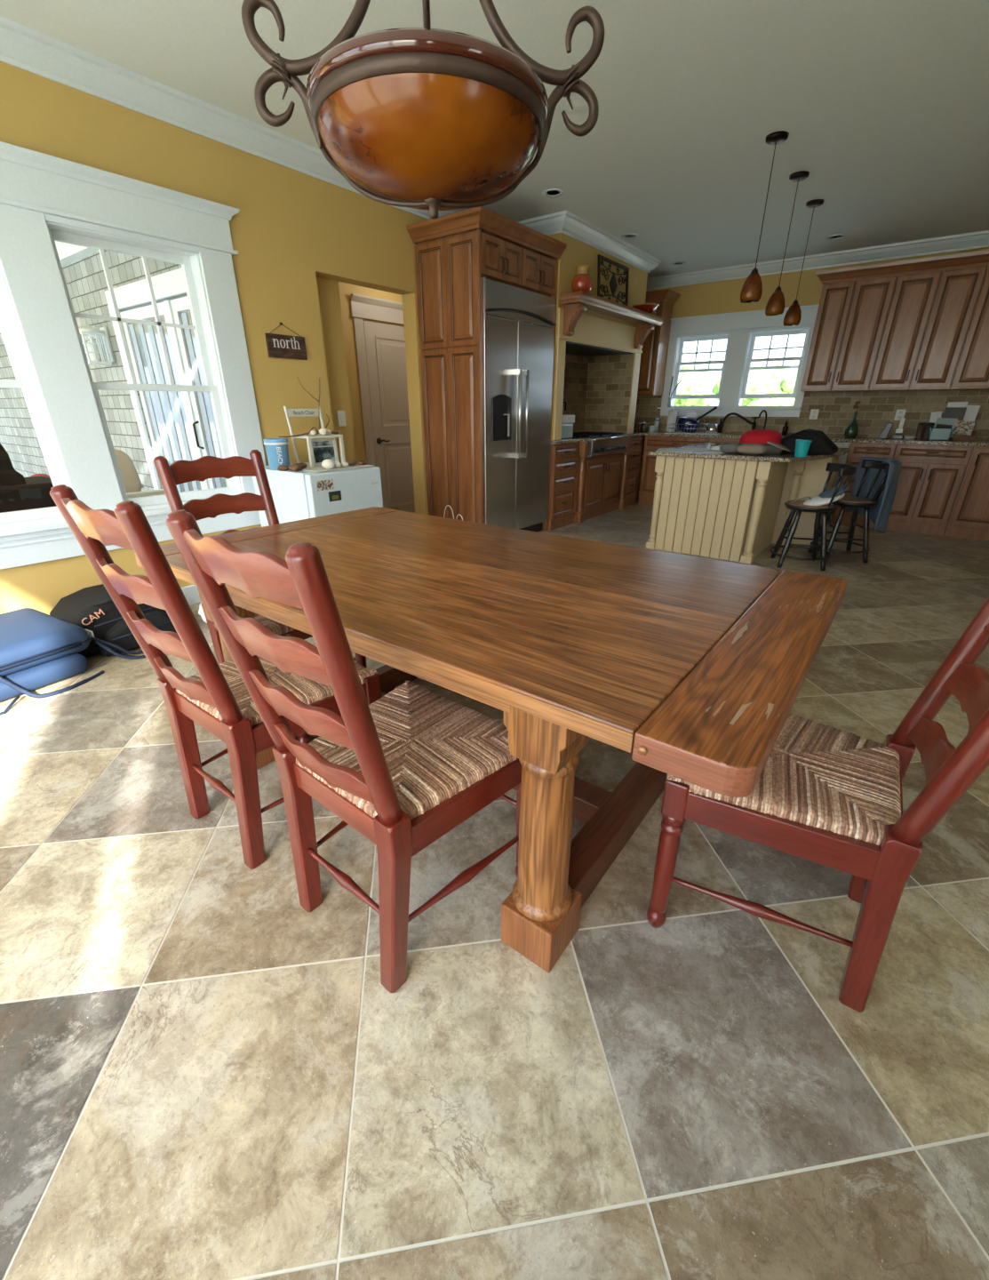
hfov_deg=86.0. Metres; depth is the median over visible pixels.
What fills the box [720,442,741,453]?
folded cloth
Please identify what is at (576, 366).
tile
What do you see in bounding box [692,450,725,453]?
paper sheet
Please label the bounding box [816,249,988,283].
crown molding
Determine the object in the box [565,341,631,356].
range hood
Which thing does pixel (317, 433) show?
twig
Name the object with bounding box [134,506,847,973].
dining table
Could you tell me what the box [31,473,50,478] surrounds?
bowl
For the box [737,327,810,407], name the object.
window
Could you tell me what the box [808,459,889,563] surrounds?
bar stool
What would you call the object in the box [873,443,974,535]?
base cabinet
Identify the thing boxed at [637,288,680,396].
upper cabinet
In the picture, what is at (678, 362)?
window
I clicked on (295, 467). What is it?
bark piece
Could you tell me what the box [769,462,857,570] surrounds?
bar stool
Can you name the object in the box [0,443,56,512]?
covered grill
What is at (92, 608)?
backpack
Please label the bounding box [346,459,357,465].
bark piece
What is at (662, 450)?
paper sheet
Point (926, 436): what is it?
canister
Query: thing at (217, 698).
dining chair
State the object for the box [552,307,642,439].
trim
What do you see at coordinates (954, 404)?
card
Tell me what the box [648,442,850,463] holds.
island countertop
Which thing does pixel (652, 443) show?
base cabinet
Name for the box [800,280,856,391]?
upper cabinet
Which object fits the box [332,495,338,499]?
picture
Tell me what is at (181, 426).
door
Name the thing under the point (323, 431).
shell
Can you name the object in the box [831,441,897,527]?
base cabinet
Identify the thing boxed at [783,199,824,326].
pendant light
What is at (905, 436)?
dish
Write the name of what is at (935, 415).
card
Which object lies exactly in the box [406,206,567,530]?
pantry cabinet
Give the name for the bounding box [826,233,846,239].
recessed light
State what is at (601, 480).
base cabinet
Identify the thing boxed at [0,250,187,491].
wall
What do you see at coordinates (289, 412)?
chair
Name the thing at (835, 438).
countertop
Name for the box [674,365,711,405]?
tree
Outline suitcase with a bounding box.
[0,608,146,715]
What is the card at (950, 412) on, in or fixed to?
in the tray at (972, 437)
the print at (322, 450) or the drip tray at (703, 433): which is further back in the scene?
the drip tray at (703, 433)
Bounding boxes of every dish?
[904,435,916,439]
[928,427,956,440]
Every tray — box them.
[671,432,725,434]
[952,430,977,440]
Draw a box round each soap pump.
[717,419,722,432]
[782,420,788,435]
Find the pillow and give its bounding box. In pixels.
[114,448,141,492]
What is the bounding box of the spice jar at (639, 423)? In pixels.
[637,422,642,431]
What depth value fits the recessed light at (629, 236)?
5.13 m
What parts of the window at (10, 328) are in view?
sash, sash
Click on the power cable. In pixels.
(447, 505)
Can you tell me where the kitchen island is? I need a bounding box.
[646,442,850,564]
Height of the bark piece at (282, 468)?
0.037 m
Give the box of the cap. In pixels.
[736,429,790,454]
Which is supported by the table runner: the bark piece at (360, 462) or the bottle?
the bark piece at (360, 462)
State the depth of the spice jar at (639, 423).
7.22 m
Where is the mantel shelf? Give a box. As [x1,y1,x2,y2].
[559,290,663,349]
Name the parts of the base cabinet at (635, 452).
drawer, drawer, drawer, drawer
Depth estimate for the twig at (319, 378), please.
3.68 m
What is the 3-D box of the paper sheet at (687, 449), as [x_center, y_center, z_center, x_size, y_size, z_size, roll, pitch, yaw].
[1.821,-1.725,4.794,0.280,0.002,0.220,-13,27,-27]
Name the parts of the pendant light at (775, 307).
lamp shade, cord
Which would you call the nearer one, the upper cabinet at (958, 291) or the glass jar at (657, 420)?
the upper cabinet at (958, 291)
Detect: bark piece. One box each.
[277,464,288,471]
[288,464,303,471]
[296,462,307,468]
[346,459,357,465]
[357,459,366,464]
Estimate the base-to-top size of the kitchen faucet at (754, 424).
0.249 m
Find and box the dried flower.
[853,400,861,411]
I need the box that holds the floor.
[0,496,988,1279]
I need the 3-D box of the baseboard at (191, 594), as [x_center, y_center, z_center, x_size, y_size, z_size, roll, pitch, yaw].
[-2.383,-0.116,3.137,0.016,0.130,3.770,17,29,34]
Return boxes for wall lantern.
[78,320,115,365]
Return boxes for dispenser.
[561,409,575,439]
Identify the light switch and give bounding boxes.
[337,410,346,426]
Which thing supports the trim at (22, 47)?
attached to the wall at (576, 253)
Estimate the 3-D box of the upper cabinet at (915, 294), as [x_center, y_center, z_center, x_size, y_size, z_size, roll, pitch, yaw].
[4.238,-3.155,5.481,0.345,1.035,0.379,17,29,34]
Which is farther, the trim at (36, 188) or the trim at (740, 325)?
the trim at (740, 325)
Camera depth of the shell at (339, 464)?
3.49 m
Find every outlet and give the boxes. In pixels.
[808,408,819,419]
[894,409,906,420]
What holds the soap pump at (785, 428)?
on the countertop at (835, 438)
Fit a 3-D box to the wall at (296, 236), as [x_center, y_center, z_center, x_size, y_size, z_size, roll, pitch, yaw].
[-0.984,-2.150,4.517,0.270,2.740,8.780,17,29,34]
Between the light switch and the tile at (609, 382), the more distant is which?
the tile at (609, 382)
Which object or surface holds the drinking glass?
on the countertop at (835, 438)
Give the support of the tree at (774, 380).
on the ground
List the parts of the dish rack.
wire frame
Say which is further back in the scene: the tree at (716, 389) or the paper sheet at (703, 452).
the tree at (716, 389)
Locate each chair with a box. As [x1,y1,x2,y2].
[49,484,381,869]
[153,449,367,667]
[165,509,521,992]
[283,406,345,467]
[647,596,988,1012]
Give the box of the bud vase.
[667,376,682,407]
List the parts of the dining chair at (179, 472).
post, leg, post, seat, rail, leg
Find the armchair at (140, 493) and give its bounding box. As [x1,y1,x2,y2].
[126,484,165,497]
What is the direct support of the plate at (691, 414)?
on the saucepan
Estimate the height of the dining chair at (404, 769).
1.052 m
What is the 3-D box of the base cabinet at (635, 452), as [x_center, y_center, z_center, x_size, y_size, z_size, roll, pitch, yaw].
[1.574,-2.288,7.147,0.670,0.875,0.465,17,29,34]
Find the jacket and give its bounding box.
[846,456,902,533]
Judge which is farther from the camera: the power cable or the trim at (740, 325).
the trim at (740, 325)
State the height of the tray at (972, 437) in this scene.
0.090 m
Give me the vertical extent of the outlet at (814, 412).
0.110 m
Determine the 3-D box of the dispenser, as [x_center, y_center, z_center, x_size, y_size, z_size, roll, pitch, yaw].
[0.687,-2.344,5.708,0.260,0.320,0.280,17,29,34]
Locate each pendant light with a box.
[740,130,789,303]
[765,170,809,316]
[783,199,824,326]
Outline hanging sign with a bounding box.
[264,322,307,359]
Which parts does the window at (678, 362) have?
sash, sash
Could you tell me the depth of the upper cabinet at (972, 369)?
5.10 m
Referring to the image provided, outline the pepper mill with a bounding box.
[640,421,646,431]
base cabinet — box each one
[547,441,578,530]
[573,437,631,523]
[624,435,642,506]
[638,435,710,504]
[710,437,740,443]
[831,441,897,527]
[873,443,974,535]
[944,446,988,540]
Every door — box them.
[120,296,228,492]
[349,293,415,512]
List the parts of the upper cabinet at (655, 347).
door, crown moulding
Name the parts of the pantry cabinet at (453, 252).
panel, panel, panel, panel, crown moulding, door, door, door, door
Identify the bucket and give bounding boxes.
[264,438,290,470]
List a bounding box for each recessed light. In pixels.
[543,188,563,197]
[621,232,638,239]
[671,261,686,265]
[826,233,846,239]
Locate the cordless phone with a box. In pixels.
[891,417,905,439]
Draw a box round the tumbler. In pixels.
[794,439,812,456]
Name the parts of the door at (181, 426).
handle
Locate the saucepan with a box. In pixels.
[676,406,717,432]
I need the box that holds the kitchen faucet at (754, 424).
[721,412,759,430]
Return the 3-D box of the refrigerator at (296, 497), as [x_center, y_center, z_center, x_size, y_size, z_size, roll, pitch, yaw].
[-1.223,-0.798,3.799,0.662,0.845,0.575,17,29,34]
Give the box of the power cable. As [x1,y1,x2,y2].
[443,504,463,519]
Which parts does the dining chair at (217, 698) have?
post, post, leg, rail, leg, seat, leg, rail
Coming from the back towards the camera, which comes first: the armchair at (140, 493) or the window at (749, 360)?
the window at (749, 360)
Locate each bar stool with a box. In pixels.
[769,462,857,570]
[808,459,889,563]
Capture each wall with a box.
[0,61,428,615]
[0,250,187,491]
[338,281,404,464]
[548,232,647,440]
[635,247,988,495]
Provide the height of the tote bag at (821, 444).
0.185 m
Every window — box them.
[0,263,70,528]
[46,221,243,510]
[671,333,729,407]
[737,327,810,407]
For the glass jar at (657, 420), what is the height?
0.170 m
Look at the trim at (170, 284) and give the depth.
5.59 m
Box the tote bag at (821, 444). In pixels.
[780,428,838,455]
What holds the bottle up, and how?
on the countertop at (835, 438)
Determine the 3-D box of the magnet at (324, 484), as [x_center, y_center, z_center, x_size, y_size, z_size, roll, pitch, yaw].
[-1.069,-0.977,3.342,0.004,0.060,0.120,17,29,34]
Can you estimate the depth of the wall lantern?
5.99 m
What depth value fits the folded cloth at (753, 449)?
4.27 m
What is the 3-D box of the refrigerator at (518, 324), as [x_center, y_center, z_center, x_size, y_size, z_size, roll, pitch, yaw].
[0.014,-2.039,5.024,0.713,2.130,1.075,17,29,34]
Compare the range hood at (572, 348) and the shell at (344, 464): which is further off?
the range hood at (572, 348)
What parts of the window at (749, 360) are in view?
sash, sash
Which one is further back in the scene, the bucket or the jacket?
the jacket
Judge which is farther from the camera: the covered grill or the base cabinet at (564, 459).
the base cabinet at (564, 459)
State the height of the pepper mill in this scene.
0.130 m
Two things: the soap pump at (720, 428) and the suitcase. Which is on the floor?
the suitcase
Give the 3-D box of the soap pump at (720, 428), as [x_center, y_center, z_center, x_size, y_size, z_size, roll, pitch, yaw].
[2.896,-2.743,6.799,0.056,0.170,0.078,17,29,34]
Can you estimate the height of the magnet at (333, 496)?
0.060 m
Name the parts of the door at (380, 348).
casing, handle, panel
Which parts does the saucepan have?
handle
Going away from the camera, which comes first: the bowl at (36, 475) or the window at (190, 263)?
the window at (190, 263)
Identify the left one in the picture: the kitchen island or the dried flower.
the kitchen island
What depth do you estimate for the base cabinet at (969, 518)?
5.26 m
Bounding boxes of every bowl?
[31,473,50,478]
[632,303,659,313]
[705,424,718,433]
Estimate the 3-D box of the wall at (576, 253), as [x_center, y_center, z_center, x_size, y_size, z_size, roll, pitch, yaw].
[0.897,-3.245,5.877,0.690,1.831,1.940,17,29,34]
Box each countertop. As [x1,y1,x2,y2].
[551,437,591,444]
[621,430,988,446]
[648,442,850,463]
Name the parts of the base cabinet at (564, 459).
drawer, drawer, drawer, drawer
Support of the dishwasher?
on the floor
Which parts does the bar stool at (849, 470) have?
leg, leg, seat, leg, leg, rail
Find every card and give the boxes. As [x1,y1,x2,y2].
[929,411,942,426]
[934,417,958,438]
[936,424,952,428]
[943,407,967,420]
[947,401,968,407]
[950,420,975,437]
[963,405,980,421]
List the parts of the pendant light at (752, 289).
lamp shade, cord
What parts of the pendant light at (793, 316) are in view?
lamp shade, cord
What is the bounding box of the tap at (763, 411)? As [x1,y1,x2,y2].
[758,409,767,429]
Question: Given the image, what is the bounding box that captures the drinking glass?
[648,425,655,431]
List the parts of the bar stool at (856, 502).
leg, leg, leg, seat, leg, rail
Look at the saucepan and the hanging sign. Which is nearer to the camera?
the hanging sign
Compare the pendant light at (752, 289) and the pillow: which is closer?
the pendant light at (752, 289)
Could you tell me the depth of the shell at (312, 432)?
3.52 m
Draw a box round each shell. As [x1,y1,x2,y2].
[309,430,316,435]
[319,428,328,435]
[321,459,335,469]
[334,461,342,467]
[342,462,348,466]
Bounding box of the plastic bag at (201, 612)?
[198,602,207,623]
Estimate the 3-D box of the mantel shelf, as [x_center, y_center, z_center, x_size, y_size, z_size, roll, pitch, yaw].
[1.276,-3.291,5.540,0.225,0.325,1.984,17,29,34]
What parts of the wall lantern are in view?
globe, plate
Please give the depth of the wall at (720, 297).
6.37 m
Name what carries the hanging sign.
attached to the wall at (296, 236)
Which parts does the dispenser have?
tank, lid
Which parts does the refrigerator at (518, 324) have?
trim, door, handle, handle, door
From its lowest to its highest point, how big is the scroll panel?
0.400 m
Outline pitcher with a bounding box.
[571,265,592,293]
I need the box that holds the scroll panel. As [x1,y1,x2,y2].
[597,254,629,305]
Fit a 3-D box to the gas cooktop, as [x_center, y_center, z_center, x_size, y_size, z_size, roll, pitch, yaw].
[1.114,-2.356,6.363,0.691,0.230,0.950,17,29,34]
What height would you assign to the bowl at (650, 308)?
0.101 m
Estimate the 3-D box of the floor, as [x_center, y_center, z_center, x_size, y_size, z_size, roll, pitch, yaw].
[1.212,-0.170,3.570,7.300,0.120,8.780,17,29,34]
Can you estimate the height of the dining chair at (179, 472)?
1.052 m
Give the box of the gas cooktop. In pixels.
[572,432,630,457]
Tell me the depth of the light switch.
4.31 m
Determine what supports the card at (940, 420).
on the countertop at (835, 438)
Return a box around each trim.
[0,16,988,290]
[0,141,266,569]
[54,240,186,489]
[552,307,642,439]
[657,304,819,416]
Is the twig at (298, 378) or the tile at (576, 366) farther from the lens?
the tile at (576, 366)
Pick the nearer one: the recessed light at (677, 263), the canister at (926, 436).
the canister at (926, 436)
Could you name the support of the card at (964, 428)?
on the tray at (972, 437)
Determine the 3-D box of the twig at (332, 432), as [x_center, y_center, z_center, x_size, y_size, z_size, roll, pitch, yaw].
[-1.247,-1.387,3.565,0.427,0.034,0.029,-20,31,-38]
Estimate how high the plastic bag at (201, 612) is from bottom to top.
0.232 m
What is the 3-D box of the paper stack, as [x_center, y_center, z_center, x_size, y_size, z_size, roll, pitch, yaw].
[2.149,-1.735,4.792,0.280,0.030,0.300,17,29,34]
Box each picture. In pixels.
[311,438,339,465]
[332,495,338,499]
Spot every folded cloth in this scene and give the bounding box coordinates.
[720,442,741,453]
[736,443,767,455]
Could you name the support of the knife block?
on the countertop at (835, 438)
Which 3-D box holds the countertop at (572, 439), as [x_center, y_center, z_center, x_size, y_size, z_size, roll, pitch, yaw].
[0.570,-2.175,5.763,0.715,0.032,0.690,17,29,34]
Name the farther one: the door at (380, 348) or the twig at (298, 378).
the door at (380, 348)
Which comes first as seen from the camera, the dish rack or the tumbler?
the tumbler
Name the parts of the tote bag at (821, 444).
handle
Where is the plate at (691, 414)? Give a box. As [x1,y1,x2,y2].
[687,412,697,417]
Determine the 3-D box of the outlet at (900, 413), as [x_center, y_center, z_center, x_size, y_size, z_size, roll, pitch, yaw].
[4.475,-2.482,5.844,0.084,0.110,0.010,17,29,34]
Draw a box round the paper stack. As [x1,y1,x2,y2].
[711,445,719,450]
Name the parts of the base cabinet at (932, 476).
door, drawer, door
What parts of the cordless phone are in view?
answering panel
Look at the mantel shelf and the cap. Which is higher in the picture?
the mantel shelf
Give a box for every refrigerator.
[252,465,383,527]
[481,277,556,531]
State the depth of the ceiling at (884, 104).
2.81 m
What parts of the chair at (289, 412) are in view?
leg, seat, leg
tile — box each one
[562,353,588,432]
[584,352,634,433]
[634,388,988,439]
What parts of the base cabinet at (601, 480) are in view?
post, door, door, post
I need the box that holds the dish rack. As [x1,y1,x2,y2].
[668,423,725,434]
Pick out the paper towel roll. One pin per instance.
(672, 414)
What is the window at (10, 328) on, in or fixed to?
in the wall at (296, 236)
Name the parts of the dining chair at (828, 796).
leg, rail, seat, leg, leg, rail, post, post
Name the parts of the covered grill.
lid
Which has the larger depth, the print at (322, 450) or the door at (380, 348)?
the door at (380, 348)
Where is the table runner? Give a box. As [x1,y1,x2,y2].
[267,462,373,471]
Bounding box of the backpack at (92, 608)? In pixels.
[49,584,177,658]
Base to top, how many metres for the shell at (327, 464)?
0.061 m
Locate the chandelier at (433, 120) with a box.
[241,0,604,219]
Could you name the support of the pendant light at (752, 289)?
hanging from the ceiling at (884, 104)
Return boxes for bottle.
[844,400,861,437]
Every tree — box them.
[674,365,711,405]
[712,363,762,399]
[742,363,798,405]
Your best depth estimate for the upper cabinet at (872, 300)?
5.54 m
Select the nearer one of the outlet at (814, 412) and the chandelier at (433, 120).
the chandelier at (433, 120)
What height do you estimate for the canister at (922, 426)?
0.165 m
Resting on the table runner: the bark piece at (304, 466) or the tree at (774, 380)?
the bark piece at (304, 466)
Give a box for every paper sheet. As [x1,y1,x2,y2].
[656,448,692,452]
[676,448,711,450]
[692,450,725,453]
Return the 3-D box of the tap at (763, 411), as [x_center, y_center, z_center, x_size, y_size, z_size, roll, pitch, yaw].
[3.281,-2.671,6.499,0.149,0.280,0.047,-7,25,-15]
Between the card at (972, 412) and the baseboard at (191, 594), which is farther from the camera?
the card at (972, 412)
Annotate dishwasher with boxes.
[828,441,851,523]
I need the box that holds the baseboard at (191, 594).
[180,584,201,605]
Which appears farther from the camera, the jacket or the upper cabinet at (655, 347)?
the upper cabinet at (655, 347)
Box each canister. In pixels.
[914,422,927,439]
[922,422,935,439]
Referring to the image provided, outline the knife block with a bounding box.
[878,422,894,438]
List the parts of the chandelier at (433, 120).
arm, rod, lamp shade, arm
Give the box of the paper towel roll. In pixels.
[664,408,677,432]
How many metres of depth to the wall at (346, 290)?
5.28 m
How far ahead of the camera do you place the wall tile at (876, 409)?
6.06 m
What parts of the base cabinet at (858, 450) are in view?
drawer, drawer, drawer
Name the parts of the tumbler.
lid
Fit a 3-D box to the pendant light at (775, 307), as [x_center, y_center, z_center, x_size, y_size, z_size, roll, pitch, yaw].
[2.178,-2.926,3.956,0.134,0.864,0.134,17,29,34]
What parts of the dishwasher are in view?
door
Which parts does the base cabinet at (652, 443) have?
door, drawer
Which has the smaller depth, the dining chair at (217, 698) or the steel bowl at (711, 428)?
the dining chair at (217, 698)
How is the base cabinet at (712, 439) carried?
on the floor
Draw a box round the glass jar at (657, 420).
[654,417,659,431]
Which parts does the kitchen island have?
post, beadboard panel, post, beadboard panel, post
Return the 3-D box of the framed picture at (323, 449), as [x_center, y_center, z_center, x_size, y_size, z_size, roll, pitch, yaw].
[-1.175,-1.296,3.651,0.026,0.172,0.220,17,29,34]
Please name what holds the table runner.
on the refrigerator at (296, 497)
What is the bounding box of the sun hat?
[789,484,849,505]
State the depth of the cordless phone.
5.63 m
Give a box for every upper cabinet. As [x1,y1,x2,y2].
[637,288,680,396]
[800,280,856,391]
[832,275,898,391]
[869,270,942,391]
[909,264,988,390]
[950,265,988,389]
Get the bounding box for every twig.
[279,431,339,437]
[297,377,319,401]
[316,414,329,434]
[318,377,320,429]
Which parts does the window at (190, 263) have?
sash, sash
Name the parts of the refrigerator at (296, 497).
door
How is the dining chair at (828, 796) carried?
on the floor
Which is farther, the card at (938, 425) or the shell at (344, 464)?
the card at (938, 425)
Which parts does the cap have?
crown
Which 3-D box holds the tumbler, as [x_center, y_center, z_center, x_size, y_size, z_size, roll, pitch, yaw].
[2.393,-1.492,4.121,0.114,0.125,0.114,17,29,34]
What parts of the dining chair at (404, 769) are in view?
post, leg, rail, post, leg, seat, rail, leg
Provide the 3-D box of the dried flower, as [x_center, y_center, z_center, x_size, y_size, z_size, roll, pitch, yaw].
[3.991,-2.570,5.844,0.062,0.123,0.056,17,29,34]
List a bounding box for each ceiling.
[0,0,988,278]
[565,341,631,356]
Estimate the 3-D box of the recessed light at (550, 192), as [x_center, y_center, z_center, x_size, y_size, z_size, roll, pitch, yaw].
[0.453,-3.456,4.095,0.164,0.007,0.164,17,29,34]
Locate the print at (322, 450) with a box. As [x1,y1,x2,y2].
[312,440,335,463]
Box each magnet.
[316,479,333,491]
[328,490,341,501]
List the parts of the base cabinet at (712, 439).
drawer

